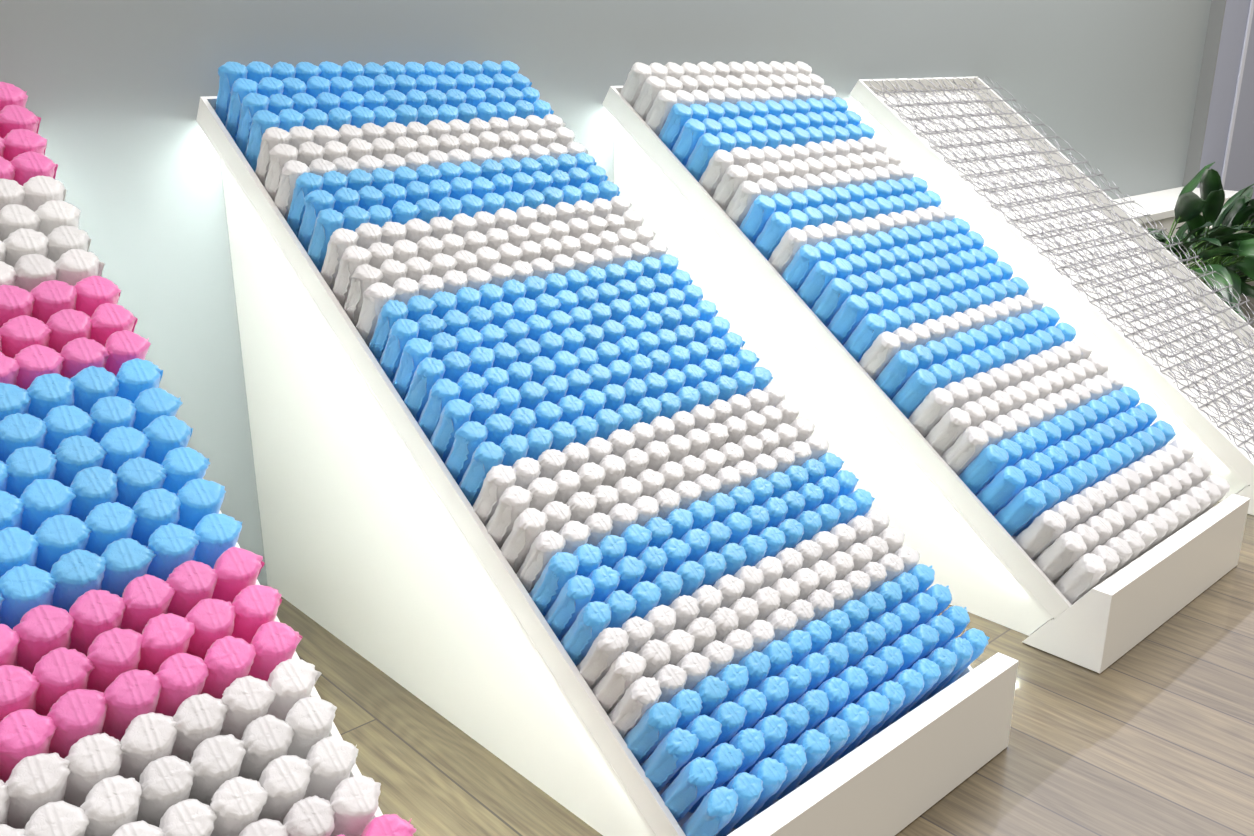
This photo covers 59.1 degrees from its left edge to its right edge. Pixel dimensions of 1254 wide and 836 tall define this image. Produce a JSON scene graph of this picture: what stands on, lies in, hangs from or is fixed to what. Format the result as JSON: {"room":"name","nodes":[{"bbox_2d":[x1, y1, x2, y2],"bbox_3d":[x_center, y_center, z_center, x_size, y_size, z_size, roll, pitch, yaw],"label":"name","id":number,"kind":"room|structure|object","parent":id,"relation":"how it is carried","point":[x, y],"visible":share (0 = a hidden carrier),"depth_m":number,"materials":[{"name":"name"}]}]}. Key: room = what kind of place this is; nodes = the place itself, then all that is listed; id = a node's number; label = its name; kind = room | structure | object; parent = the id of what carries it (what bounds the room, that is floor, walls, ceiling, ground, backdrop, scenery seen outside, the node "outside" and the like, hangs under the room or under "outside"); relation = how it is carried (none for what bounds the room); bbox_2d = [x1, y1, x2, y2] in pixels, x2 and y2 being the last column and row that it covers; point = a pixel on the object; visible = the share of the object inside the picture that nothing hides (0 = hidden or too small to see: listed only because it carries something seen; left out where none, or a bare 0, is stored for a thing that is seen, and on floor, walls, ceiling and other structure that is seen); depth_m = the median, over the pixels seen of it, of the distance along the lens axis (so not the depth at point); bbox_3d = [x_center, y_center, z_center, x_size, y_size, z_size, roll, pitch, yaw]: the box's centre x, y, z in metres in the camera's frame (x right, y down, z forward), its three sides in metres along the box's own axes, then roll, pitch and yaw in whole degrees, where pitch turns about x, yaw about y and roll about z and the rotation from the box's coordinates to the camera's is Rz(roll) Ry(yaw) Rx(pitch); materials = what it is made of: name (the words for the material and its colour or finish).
{"room":"store","nodes":[
{"label":"store","id":0,"kind":"room"},
{"bbox_2d":[0,0,1211,585],"bbox_3d":[-0.928,-1.185,2.875,11.877,3.360,0.200,-16,24,-40],"label":"wall","id":1,"kind":"structure","parent":0,"point":[115,88],"depth_m":3.11,"materials":[{"name":"grey paint"}]},
{"bbox_2d":[1182,0,1226,186],"bbox_3d":[3.522,-2.415,6.606,0.009,3.360,0.082,-16,24,-40],"label":"trim","id":2,"kind":"structure","parent":1,"relation":"attached to","point":[1217,9],"depth_m":6.74,"materials":[{"name":"grey"}]},
{"bbox_2d":[277,502,1253,835],"bbox_3d":[3.640,1.061,1.617,16.000,0.100,9.200,-16,24,-40],"label":"floor","id":3,"kind":"structure","parent":0,"point":[1159,741],"depth_m":2.45,"materials":[{"name":"brown wood"}]},
{"bbox_2d":[219,511,382,818],"bbox_3d":[-1.096,0.253,1.722,0.900,1.355,1.843,-16,24,-40],"label":"display rack","id":4,"kind":"object","parent":3,"relation":"on","point":[355,771],"visible":0.02,"depth_m":1.78,"materials":[{"name":"white paint"}]},
{"bbox_2d":[0,200,80,241],"bbox_3d":[-1.418,-0.258,1.925,0.883,0.176,0.149,-16,24,-40],"label":"pocket spring row","id":5,"kind":"object","parent":4,"relation":"in","point":[53,214],"visible":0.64,"depth_m":2.10,"materials":[{"name":"white fabric"}]},
{"bbox_2d":[0,226,90,267],"bbox_3d":[-1.385,-0.205,1.892,0.883,0.176,0.152,-16,24,-40],"label":"pocket spring row","id":6,"kind":"object","parent":4,"relation":"in","point":[21,242],"visible":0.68,"depth_m":2.06,"materials":[{"name":"white fabric"}]},
{"bbox_2d":[0,249,104,291],"bbox_3d":[-1.350,-0.156,1.865,0.884,0.176,0.150,-16,24,-40],"label":"pocket spring row","id":7,"kind":"object","parent":4,"relation":"in","point":[74,265],"visible":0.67,"depth_m":2.03,"materials":[{"name":"white fabric"}]},
{"bbox_2d":[0,276,120,327],"bbox_3d":[-1.305,-0.104,1.842,0.881,0.177,0.149,-16,24,-40],"label":"pocket spring row","id":8,"kind":"object","parent":4,"relation":"in","point":[48,298],"visible":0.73,"depth_m":2.00,"materials":[{"name":"pink fabric"}]},
{"bbox_2d":[0,303,137,357],"bbox_3d":[-1.263,-0.050,1.813,0.883,0.177,0.152,-16,24,-40],"label":"pocket spring row","id":9,"kind":"object","parent":4,"relation":"in","point":[64,326],"visible":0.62,"depth_m":1.96,"materials":[{"name":"pink fabric"}]},
{"bbox_2d":[0,330,150,389],"bbox_3d":[-1.226,0.002,1.786,0.884,0.176,0.150,-16,24,-40],"label":"pocket spring row","id":10,"kind":"object","parent":4,"relation":"in","point":[33,361],"visible":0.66,"depth_m":1.93,"materials":[{"name":"pink fabric"}]},
{"bbox_2d":[0,358,162,420],"bbox_3d":[-1.191,0.056,1.755,0.885,0.175,0.151,-16,24,-40],"label":"pocket spring row","id":11,"kind":"object","parent":4,"relation":"in","point":[84,389],"visible":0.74,"depth_m":1.90,"materials":[{"name":"blue fabric"}]},
{"bbox_2d":[0,387,182,462],"bbox_3d":[-1.149,0.107,1.730,0.887,0.176,0.150,-16,24,-40],"label":"pocket spring row","id":12,"kind":"object","parent":4,"relation":"in","point":[18,430],"visible":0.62,"depth_m":1.85,"materials":[{"name":"blue fabric"}]},
{"bbox_2d":[0,415,192,497],"bbox_3d":[-1.116,0.158,1.698,0.885,0.176,0.152,-16,24,-40],"label":"pocket spring row","id":13,"kind":"object","parent":4,"relation":"in","point":[74,454],"visible":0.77,"depth_m":1.82,"materials":[{"name":"blue fabric"}]},
{"bbox_2d":[0,447,209,534],"bbox_3d":[-1.075,0.211,1.672,0.882,0.176,0.152,-16,24,-40],"label":"pocket spring row","id":14,"kind":"object","parent":4,"relation":"in","point":[42,499],"visible":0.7,"depth_m":1.78,"materials":[{"name":"blue fabric"}]},
{"bbox_2d":[0,478,225,576],"bbox_3d":[-1.037,0.264,1.644,0.886,0.175,0.151,-16,24,-40],"label":"pocket spring row","id":15,"kind":"object","parent":4,"relation":"in","point":[107,523],"visible":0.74,"depth_m":1.75,"materials":[{"name":"blue fabric"}]},
{"bbox_2d":[0,513,242,629],"bbox_3d":[-0.997,0.317,1.616,0.883,0.176,0.150,-16,24,-40],"label":"pocket spring row","id":16,"kind":"object","parent":4,"relation":"in","point":[23,588],"visible":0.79,"depth_m":1.71,"materials":[{"name":"blue fabric"}]},
{"bbox_2d":[0,547,264,673],"bbox_3d":[-0.954,0.373,1.587,0.884,0.177,0.151,-16,24,-40],"label":"pocket spring row","id":17,"kind":"object","parent":4,"relation":"in","point":[43,629],"visible":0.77,"depth_m":1.68,"materials":[{"name":"pink fabric"}]},
{"bbox_2d":[0,584,281,720],"bbox_3d":[-0.913,0.428,1.558,0.884,0.176,0.150,-16,24,-40],"label":"pocket spring row","id":18,"kind":"object","parent":4,"relation":"in","point":[116,651],"visible":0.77,"depth_m":1.64,"materials":[{"name":"pink fabric"}]},
{"bbox_2d":[0,621,302,782],"bbox_3d":[-0.875,0.481,1.528,0.885,0.176,0.152,-16,24,-40],"label":"pocket spring row","id":19,"kind":"object","parent":4,"relation":"in","point":[77,714],"visible":0.77,"depth_m":1.60,"materials":[{"name":"pink fabric"}]},
{"bbox_2d":[0,659,321,828],"bbox_3d":[-0.839,0.535,1.499,0.886,0.175,0.152,-16,24,-40],"label":"pocket spring row","id":20,"kind":"object","parent":4,"relation":"in","point":[40,779],"visible":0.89,"depth_m":1.56,"materials":[{"name":"white fabric"}]},
{"bbox_2d":[0,696,336,835],"bbox_3d":[-0.802,0.588,1.469,0.887,0.176,0.150,-16,24,-40],"label":"pocket spring row","id":21,"kind":"object","parent":4,"relation":"in","point":[113,802],"visible":0.87,"depth_m":1.55,"materials":[{"name":"white fabric"}]},
{"bbox_2d":[112,736,357,835],"bbox_3d":[-0.763,0.639,1.443,0.886,0.175,0.152,-16,24,-40],"label":"pocket spring row","id":22,"kind":"object","parent":4,"relation":"in","point":[239,802],"visible":0.92,"depth_m":1.57,"materials":[{"name":"white fabric"}]},
{"bbox_2d":[239,775,380,835],"bbox_3d":[-0.719,0.690,1.418,0.882,0.177,0.151,-16,24,-40],"label":"pocket spring row","id":23,"kind":"object","parent":4,"relation":"in","point":[353,803],"visible":0.98,"depth_m":1.60,"materials":[{"name":"white fabric"}]},
{"bbox_2d":[196,96,1018,835],"bbox_3d":[-0.113,-0.032,2.587,0.900,1.355,1.843,-16,24,-40],"label":"display rack","id":24,"kind":"object","parent":3,"relation":"on","point":[367,532],"visible":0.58,"depth_m":2.44,"materials":[{"name":"white paint"}]},
{"bbox_2d":[215,60,519,126],"bbox_3d":[-0.670,-0.869,2.965,0.892,0.169,0.139,-16,24,-40],"label":"pocket spring row","id":25,"kind":"object","parent":24,"relation":"in","point":[229,72],"visible":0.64,"depth_m":2.81,"materials":[{"name":"blue fabric"}]},
{"bbox_2d":[225,73,531,141],"bbox_3d":[-0.635,-0.827,2.942,0.887,0.171,0.140,-16,24,-40],"label":"pocket spring row","id":26,"kind":"object","parent":24,"relation":"in","point":[268,86],"visible":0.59,"depth_m":2.81,"materials":[{"name":"blue fabric"}]},
{"bbox_2d":[235,87,539,156],"bbox_3d":[-0.603,-0.781,2.919,0.889,0.168,0.140,-16,24,-40],"label":"pocket spring row","id":27,"kind":"object","parent":24,"relation":"in","point":[252,103],"visible":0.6,"depth_m":2.79,"materials":[{"name":"blue fabric"}]},
{"bbox_2d":[245,100,553,171],"bbox_3d":[-0.570,-0.737,2.896,0.890,0.168,0.141,-16,24,-40],"label":"pocket spring row","id":28,"kind":"object","parent":24,"relation":"in","point":[262,120],"visible":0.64,"depth_m":2.77,"materials":[{"name":"blue fabric"}]},
{"bbox_2d":[255,114,565,185],"bbox_3d":[-0.535,-0.688,2.869,0.901,0.169,0.139,-16,24,-40],"label":"pocket spring row","id":29,"kind":"object","parent":24,"relation":"in","point":[322,134],"visible":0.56,"depth_m":2.74,"materials":[{"name":"white fabric"}]},
{"bbox_2d":[264,127,574,201],"bbox_3d":[-0.508,-0.646,2.844,0.900,0.169,0.140,-16,24,-40],"label":"pocket spring row","id":30,"kind":"object","parent":24,"relation":"in","point":[357,148],"visible":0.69,"depth_m":2.71,"materials":[{"name":"white fabric"}]},
{"bbox_2d":[274,141,587,220],"bbox_3d":[-0.476,-0.602,2.821,0.898,0.168,0.139,-16,24,-40],"label":"pocket spring row","id":31,"kind":"object","parent":24,"relation":"in","point":[292,169],"visible":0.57,"depth_m":2.69,"materials":[{"name":"white fabric"}]},
{"bbox_2d":[287,152,596,237],"bbox_3d":[-0.445,-0.569,2.807,0.887,0.168,0.140,-16,24,-40],"label":"pocket spring row","id":32,"kind":"object","parent":24,"relation":"in","point":[331,182],"visible":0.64,"depth_m":2.67,"materials":[{"name":"blue fabric"}]},
{"bbox_2d":[298,165,607,251],"bbox_3d":[-0.415,-0.527,2.783,0.889,0.169,0.141,-16,24,-40],"label":"pocket spring row","id":33,"kind":"object","parent":24,"relation":"in","point":[316,201],"visible":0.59,"depth_m":2.66,"materials":[{"name":"blue fabric"}]},
{"bbox_2d":[307,181,619,271],"bbox_3d":[-0.382,-0.479,2.758,0.893,0.169,0.140,-16,24,-40],"label":"pocket spring row","id":34,"kind":"object","parent":24,"relation":"in","point":[329,220],"visible":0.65,"depth_m":2.62,"materials":[{"name":"blue fabric"}]},
{"bbox_2d":[320,196,631,290],"bbox_3d":[-0.347,-0.436,2.736,0.894,0.169,0.140,-16,24,-40],"label":"pocket spring row","id":35,"kind":"object","parent":24,"relation":"in","point":[415,229],"visible":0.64,"depth_m":2.60,"materials":[{"name":"white fabric"}]},
{"bbox_2d":[332,210,644,307],"bbox_3d":[-0.315,-0.390,2.711,0.897,0.170,0.138,-16,24,-40],"label":"pocket spring row","id":36,"kind":"object","parent":24,"relation":"in","point":[449,244],"visible":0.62,"depth_m":2.58,"materials":[{"name":"white fabric"}]},
{"bbox_2d":[343,226,655,326],"bbox_3d":[-0.284,-0.349,2.689,0.898,0.168,0.141,-16,24,-40],"label":"pocket spring row","id":37,"kind":"object","parent":24,"relation":"in","point":[364,276],"visible":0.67,"depth_m":2.56,"materials":[{"name":"white fabric"}]},
{"bbox_2d":[356,240,668,345],"bbox_3d":[-0.253,-0.306,2.666,0.893,0.168,0.140,-16,24,-40],"label":"pocket spring row","id":38,"kind":"object","parent":24,"relation":"in","point":[403,289],"visible":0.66,"depth_m":2.53,"materials":[{"name":"white fabric"}]},
{"bbox_2d":[368,254,678,362],"bbox_3d":[-0.219,-0.267,2.648,0.889,0.168,0.139,-16,24,-40],"label":"pocket spring row","id":39,"kind":"object","parent":24,"relation":"in","point":[465,298],"visible":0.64,"depth_m":2.52,"materials":[{"name":"blue fabric"}]},
{"bbox_2d":[379,269,692,382],"bbox_3d":[-0.192,-0.223,2.623,0.888,0.167,0.140,-16,24,-40],"label":"pocket spring row","id":40,"kind":"object","parent":24,"relation":"in","point":[427,326],"visible":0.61,"depth_m":2.49,"materials":[{"name":"blue fabric"}]},
{"bbox_2d":[392,284,702,400],"bbox_3d":[-0.161,-0.182,2.601,0.884,0.168,0.140,-16,24,-40],"label":"pocket spring row","id":41,"kind":"object","parent":24,"relation":"in","point":[466,339],"visible":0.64,"depth_m":2.47,"materials":[{"name":"blue fabric"}]},
{"bbox_2d":[404,300,717,422],"bbox_3d":[-0.130,-0.141,2.579,0.892,0.168,0.140,-16,24,-40],"label":"pocket spring row","id":42,"kind":"object","parent":24,"relation":"in","point":[453,365],"visible":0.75,"depth_m":2.44,"materials":[{"name":"blue fabric"}]},
{"bbox_2d":[418,316,729,440],"bbox_3d":[-0.098,-0.097,2.553,0.888,0.170,0.140,-16,24,-40],"label":"pocket spring row","id":43,"kind":"object","parent":24,"relation":"in","point":[469,384],"visible":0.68,"depth_m":2.42,"materials":[{"name":"blue fabric"}]},
{"bbox_2d":[430,332,744,463],"bbox_3d":[-0.068,-0.055,2.533,0.887,0.168,0.140,-16,24,-40],"label":"pocket spring row","id":44,"kind":"object","parent":24,"relation":"in","point":[456,412],"visible":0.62,"depth_m":2.40,"materials":[{"name":"blue fabric"}]},
{"bbox_2d":[445,349,758,485],"bbox_3d":[-0.035,-0.011,2.509,0.888,0.168,0.140,-16,24,-40],"label":"pocket spring row","id":45,"kind":"object","parent":24,"relation":"in","point":[470,435],"visible":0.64,"depth_m":2.38,"materials":[{"name":"blue fabric"}]},
{"bbox_2d":[459,367,772,506],"bbox_3d":[-0.003,0.032,2.486,0.888,0.168,0.141,-16,24,-40],"label":"pocket spring row","id":46,"kind":"object","parent":24,"relation":"in","point":[487,455],"visible":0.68,"depth_m":2.36,"materials":[{"name":"blue fabric"}]},
{"bbox_2d":[473,383,784,526],"bbox_3d":[0.027,0.075,2.463,0.886,0.169,0.140,-16,24,-40],"label":"pocket spring row","id":47,"kind":"object","parent":24,"relation":"in","point":[573,456],"visible":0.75,"depth_m":2.33,"materials":[{"name":"white fabric"}]},
{"bbox_2d":[486,399,798,548],"bbox_3d":[0.057,0.116,2.441,0.887,0.169,0.139,-16,24,-40],"label":"pocket spring row","id":48,"kind":"object","parent":24,"relation":"in","point":[514,500],"visible":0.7,"depth_m":2.31,"materials":[{"name":"white fabric"}]},
{"bbox_2d":[500,418,814,572],"bbox_3d":[0.092,0.158,2.421,0.892,0.169,0.139,-16,24,-40],"label":"pocket spring row","id":49,"kind":"object","parent":24,"relation":"in","point":[531,522],"visible":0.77,"depth_m":2.28,"materials":[{"name":"white fabric"}]},
{"bbox_2d":[516,435,828,592],"bbox_3d":[0.125,0.197,2.402,0.883,0.169,0.139,-16,24,-40],"label":"pocket spring row","id":50,"kind":"object","parent":24,"relation":"in","point":[574,534],"visible":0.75,"depth_m":2.27,"materials":[{"name":"white fabric"}]},
{"bbox_2d":[529,452,844,616],"bbox_3d":[0.150,0.236,2.378,0.882,0.169,0.141,-16,24,-40],"label":"pocket spring row","id":51,"kind":"object","parent":24,"relation":"in","point":[635,538],"visible":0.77,"depth_m":2.24,"materials":[{"name":"blue fabric"}]},
{"bbox_2d":[544,470,858,640],"bbox_3d":[0.180,0.278,2.357,0.881,0.168,0.141,-16,24,-40],"label":"row of packages","id":52,"kind":"object","parent":24,"relation":"in","point":[576,593],"visible":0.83,"depth_m":2.22,"materials":[{"name":"blue fabric"}]},
{"bbox_2d":[560,489,874,665],"bbox_3d":[0.213,0.321,2.334,0.880,0.169,0.140,-16,24,-40],"label":"row of packages","id":53,"kind":"object","parent":24,"relation":"in","point":[619,606],"visible":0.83,"depth_m":2.20,"materials":[{"name":"blue fabric"}]},
{"bbox_2d":[576,509,889,689],"bbox_3d":[0.243,0.365,2.309,0.889,0.169,0.140,-16,24,-40],"label":"row of packages","id":54,"kind":"object","parent":24,"relation":"in","point":[610,643],"visible":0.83,"depth_m":2.18,"materials":[{"name":"white fabric"}]},
{"bbox_2d":[592,527,904,714],"bbox_3d":[0.274,0.405,2.289,0.887,0.169,0.140,-16,24,-40],"label":"row of packages","id":55,"kind":"object","parent":24,"relation":"in","point":[654,654],"visible":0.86,"depth_m":2.15,"materials":[{"name":"white fabric"}]},
{"bbox_2d":[608,546,919,737],"bbox_3d":[0.303,0.444,2.268,0.885,0.168,0.139,-16,24,-40],"label":"row of packages","id":56,"kind":"object","parent":24,"relation":"in","point":[643,693],"visible":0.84,"depth_m":2.13,"materials":[{"name":"white fabric"}]},
{"bbox_2d":[623,564,934,764],"bbox_3d":[0.334,0.482,2.249,0.886,0.168,0.141,-16,24,-40],"label":"row of packages","id":57,"kind":"object","parent":24,"relation":"in","point":[661,718],"visible":0.9,"depth_m":2.11,"materials":[{"name":"blue fabric"}]},
{"bbox_2d":[641,584,951,791],"bbox_3d":[0.365,0.525,2.227,0.885,0.169,0.138,-16,24,-40],"label":"row of packages","id":58,"kind":"object","parent":24,"relation":"in","point":[679,747],"visible":0.89,"depth_m":2.09,"materials":[{"name":"blue fabric"}]},
{"bbox_2d":[660,606,969,821],"bbox_3d":[0.398,0.569,2.203,0.886,0.170,0.137,-16,24,-40],"label":"row of packages","id":59,"kind":"object","parent":24,"relation":"in","point":[748,747],"visible":0.94,"depth_m":2.07,"materials":[{"name":"blue fabric"}]},
{"bbox_2d":[681,628,989,835],"bbox_3d":[0.430,0.616,2.175,0.881,0.173,0.132,-16,24,-40],"label":"row of packages","id":60,"kind":"object","parent":24,"relation":"in","point":[723,809],"visible":0.98,"depth_m":2.07,"materials":[{"name":"blue fabric"}]},
{"bbox_2d":[602,86,1249,672],"bbox_3d":[0.874,-0.318,3.455,0.900,1.355,1.843,-16,24,-40],"label":"display rack","id":61,"kind":"object","parent":3,"relation":"on","point":[986,572],"visible":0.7,"depth_m":3.13,"materials":[{"name":"white paint"}]},
{"bbox_2d":[620,61,811,107],"bbox_3d":[0.315,-1.139,3.817,0.893,0.175,0.151,-16,24,-40],"label":"row of packages","id":62,"kind":"object","parent":61,"relation":"in","point":[631,90],"visible":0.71,"depth_m":3.67,"materials":[{"name":"white fabric"}]},
{"bbox_2d":[633,73,823,120],"bbox_3d":[0.357,-1.087,3.792,0.887,0.176,0.151,-16,24,-40],"label":"row of packages","id":63,"kind":"object","parent":61,"relation":"in","point":[653,85],"visible":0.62,"depth_m":3.64,"materials":[{"name":"white fabric"}]},
{"bbox_2d":[645,85,835,135],"bbox_3d":[0.394,-1.036,3.763,0.892,0.176,0.152,-16,24,-40],"label":"row of packages","id":64,"kind":"object","parent":61,"relation":"in","point":[656,117],"visible":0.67,"depth_m":3.61,"materials":[{"name":"white fabric"}]},
{"bbox_2d":[658,97,847,150],"bbox_3d":[0.436,-0.985,3.738,0.883,0.176,0.150,-16,24,-40],"label":"row of packages","id":65,"kind":"object","parent":61,"relation":"in","point":[679,114],"visible":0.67,"depth_m":3.58,"materials":[{"name":"blue fabric"}]},
{"bbox_2d":[671,110,861,166],"bbox_3d":[0.475,-0.931,3.709,0.880,0.175,0.151,-16,24,-40],"label":"row of packages","id":66,"kind":"object","parent":61,"relation":"in","point":[692,130],"visible":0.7,"depth_m":3.56,"materials":[{"name":"blue fabric"}]},
{"bbox_2d":[685,123,874,181],"bbox_3d":[0.517,-0.879,3.684,0.879,0.176,0.151,-16,24,-40],"label":"row of packages","id":67,"kind":"object","parent":61,"relation":"in","point":[707,144],"visible":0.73,"depth_m":3.53,"materials":[{"name":"blue fabric"}]},
{"bbox_2d":[699,137,887,196],"bbox_3d":[0.557,-0.824,3.654,0.884,0.177,0.151,-16,24,-40],"label":"row of packages","id":68,"kind":"object","parent":61,"relation":"in","point":[721,160],"visible":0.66,"depth_m":3.50,"materials":[{"name":"white fabric"}]},
{"bbox_2d":[712,150,901,211],"bbox_3d":[0.596,-0.770,3.625,0.887,0.175,0.150,-16,24,-40],"label":"row of packages","id":69,"kind":"object","parent":61,"relation":"in","point":[734,175],"visible":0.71,"depth_m":3.48,"materials":[{"name":"white fabric"}]},
{"bbox_2d":[725,163,914,227],"bbox_3d":[0.634,-0.718,3.597,0.891,0.175,0.151,-16,24,-40],"label":"row of packages","id":70,"kind":"object","parent":61,"relation":"in","point":[748,191],"visible":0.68,"depth_m":3.45,"materials":[{"name":"white fabric"}]},
{"bbox_2d":[739,177,927,244],"bbox_3d":[0.675,-0.667,3.571,0.882,0.176,0.150,-16,24,-40],"label":"row of packages","id":71,"kind":"object","parent":61,"relation":"in","point":[763,207],"visible":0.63,"depth_m":3.40,"materials":[{"name":"blue fabric"}]},
{"bbox_2d":[754,190,941,259],"bbox_3d":[0.715,-0.615,3.545,0.878,0.176,0.150,-16,24,-40],"label":"row of packages","id":72,"kind":"object","parent":61,"relation":"in","point":[778,223],"visible":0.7,"depth_m":3.38,"materials":[{"name":"blue fabric"}]},
{"bbox_2d":[768,204,955,274],"bbox_3d":[0.755,-0.561,3.517,0.880,0.176,0.151,-16,24,-40],"label":"row of packages","id":73,"kind":"object","parent":61,"relation":"in","point":[794,238],"visible":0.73,"depth_m":3.35,"materials":[{"name":"white fabric"}]},
{"bbox_2d":[781,218,969,292],"bbox_3d":[0.791,-0.511,3.488,0.891,0.177,0.151,-16,24,-40],"label":"row of packages","id":74,"kind":"object","parent":61,"relation":"in","point":[807,256],"visible":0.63,"depth_m":3.33,"materials":[{"name":"blue fabric"}]},
{"bbox_2d":[797,231,984,308],"bbox_3d":[0.831,-0.459,3.462,0.885,0.176,0.151,-16,24,-40],"label":"row of packages","id":75,"kind":"object","parent":61,"relation":"in","point":[822,273],"visible":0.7,"depth_m":3.30,"materials":[{"name":"blue fabric"}]},
{"bbox_2d":[811,246,998,326],"bbox_3d":[0.870,-0.407,3.436,0.884,0.175,0.151,-16,24,-40],"label":"row of packages","id":76,"kind":"object","parent":61,"relation":"in","point":[838,290],"visible":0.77,"depth_m":3.28,"materials":[{"name":"blue fabric"}]},
{"bbox_2d":[827,261,1013,344],"bbox_3d":[0.909,-0.354,3.407,0.880,0.176,0.151,-16,24,-40],"label":"row of packages","id":77,"kind":"object","parent":61,"relation":"in","point":[855,308],"visible":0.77,"depth_m":3.25,"materials":[{"name":"blue fabric"}]},
{"bbox_2d":[843,277,1028,362],"bbox_3d":[0.951,-0.299,3.380,0.878,0.175,0.150,-16,24,-40],"label":"row of packages","id":78,"kind":"object","parent":61,"relation":"in","point":[871,326],"visible":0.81,"depth_m":3.22,"materials":[{"name":"blue fabric"}]},
{"bbox_2d":[859,291,1043,380],"bbox_3d":[0.988,-0.248,3.352,0.885,0.175,0.150,-16,24,-40],"label":"row of packages","id":79,"kind":"object","parent":61,"relation":"in","point":[886,345],"visible":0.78,"depth_m":3.19,"materials":[{"name":"white fabric"}]},
{"bbox_2d":[874,306,1059,399],"bbox_3d":[1.028,-0.196,3.325,0.884,0.175,0.150,-16,24,-40],"label":"row of packages","id":80,"kind":"object","parent":61,"relation":"in","point":[904,363],"visible":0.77,"depth_m":3.16,"materials":[{"name":"blue fabric"}]},
{"bbox_2d":[891,322,1075,418],"bbox_3d":[1.070,-0.143,3.300,0.878,0.175,0.149,-16,24,-40],"label":"row of packages","id":81,"kind":"object","parent":61,"relation":"in","point":[919,385],"visible":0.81,"depth_m":3.14,"materials":[{"name":"blue fabric"}]},
{"bbox_2d":[908,339,1091,437],"bbox_3d":[1.109,-0.091,3.271,0.879,0.176,0.150,-16,24,-40],"label":"row of packages","id":82,"kind":"object","parent":61,"relation":"in","point":[936,404],"visible":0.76,"depth_m":3.11,"materials":[{"name":"white fabric"}]},
{"bbox_2d":[925,355,1108,455],"bbox_3d":[1.146,-0.038,3.240,0.887,0.177,0.150,-16,24,-40],"label":"row of packages","id":83,"kind":"object","parent":61,"relation":"in","point":[944,434],"visible":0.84,"depth_m":3.07,"materials":[{"name":"white fabric"}]},
{"bbox_2d":[941,370,1123,475],"bbox_3d":[1.183,0.013,3.215,0.888,0.176,0.150,-16,24,-40],"label":"row of packages","id":84,"kind":"object","parent":61,"relation":"in","point":[974,439],"visible":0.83,"depth_m":3.05,"materials":[{"name":"white fabric"}]},
{"bbox_2d":[958,386,1139,495],"bbox_3d":[1.225,0.062,3.192,0.874,0.175,0.150,-16,24,-40],"label":"row of packages","id":85,"kind":"object","parent":61,"relation":"in","point":[992,459],"visible":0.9,"depth_m":3.03,"materials":[{"name":"blue fabric"}]},
{"bbox_2d":[976,402,1156,515],"bbox_3d":[1.262,0.115,3.162,0.877,0.176,0.152,-16,24,-40],"label":"row of packages","id":86,"kind":"object","parent":61,"relation":"in","point":[1011,480],"visible":0.88,"depth_m":3.00,"materials":[{"name":"blue fabric"}]},
{"bbox_2d":[994,420,1175,536],"bbox_3d":[1.301,0.168,3.134,0.882,0.174,0.152,-16,24,-40],"label":"row of packages","id":87,"kind":"object","parent":61,"relation":"in","point":[1029,503],"visible":0.88,"depth_m":2.97,"materials":[{"name":"blue fabric"}]},
{"bbox_2d":[1015,438,1193,559],"bbox_3d":[1.344,0.223,3.106,0.883,0.176,0.149,-16,24,-40],"label":"row of packages","id":88,"kind":"object","parent":61,"relation":"in","point":[1077,509],"visible":0.91,"depth_m":2.94,"materials":[{"name":"white fabric"}]},
{"bbox_2d":[1034,456,1210,581],"bbox_3d":[1.382,0.277,3.076,0.886,0.177,0.148,-16,24,-40],"label":"row of packages","id":89,"kind":"object","parent":61,"relation":"in","point":[1058,558],"visible":0.92,"depth_m":2.91,"materials":[{"name":"white fabric"}]},
{"bbox_2d":[1055,475,1229,604],"bbox_3d":[1.424,0.331,3.048,0.882,0.181,0.141,-16,24,-40],"label":"row of packages","id":90,"kind":"object","parent":61,"relation":"in","point":[1091,569],"visible":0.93,"depth_m":2.90,"materials":[{"name":"white fabric"}]},
{"bbox_2d":[849,77,1253,514],"bbox_3d":[1.854,-0.602,4.317,0.900,1.355,1.843,-16,24,-40],"label":"display rack","id":91,"kind":"object","parent":3,"relation":"on","point":[1228,461],"visible":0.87,"depth_m":4.25,"materials":[{"name":"white paint"}]},
{"bbox_2d":[869,76,1253,458],"bbox_3d":[1.863,-0.682,4.354,0.958,1.232,1.728,-16,24,-40],"label":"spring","id":92,"kind":"object","parent":91,"relation":"in","point":[1061,180],"visible":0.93,"depth_m":4.33,"materials":[{"name":"silver metal"}]},
{"bbox_2d":[1146,168,1253,302],"bbox_3d":[2.967,-0.738,5.346,1.539,0.968,1.045,-16,24,-40],"label":"potted plant","id":93,"kind":"object","parent":3,"relation":"on","point":[1235,211],"visible":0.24,"depth_m":5.13,"materials":[{"name":"green plant"}]},
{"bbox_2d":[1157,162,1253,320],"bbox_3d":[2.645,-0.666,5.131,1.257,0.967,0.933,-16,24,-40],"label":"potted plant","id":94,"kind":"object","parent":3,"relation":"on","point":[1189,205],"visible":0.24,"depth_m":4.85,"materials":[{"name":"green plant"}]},
{"bbox_2d":[1196,0,1253,256],"bbox_3d":[4.969,-2.878,8.010,4.123,3.360,0.280,-16,24,-40],"label":"door frame","id":95,"kind":"structure","parent":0,"point":[1240,168],"depth_m":6.95,"materials":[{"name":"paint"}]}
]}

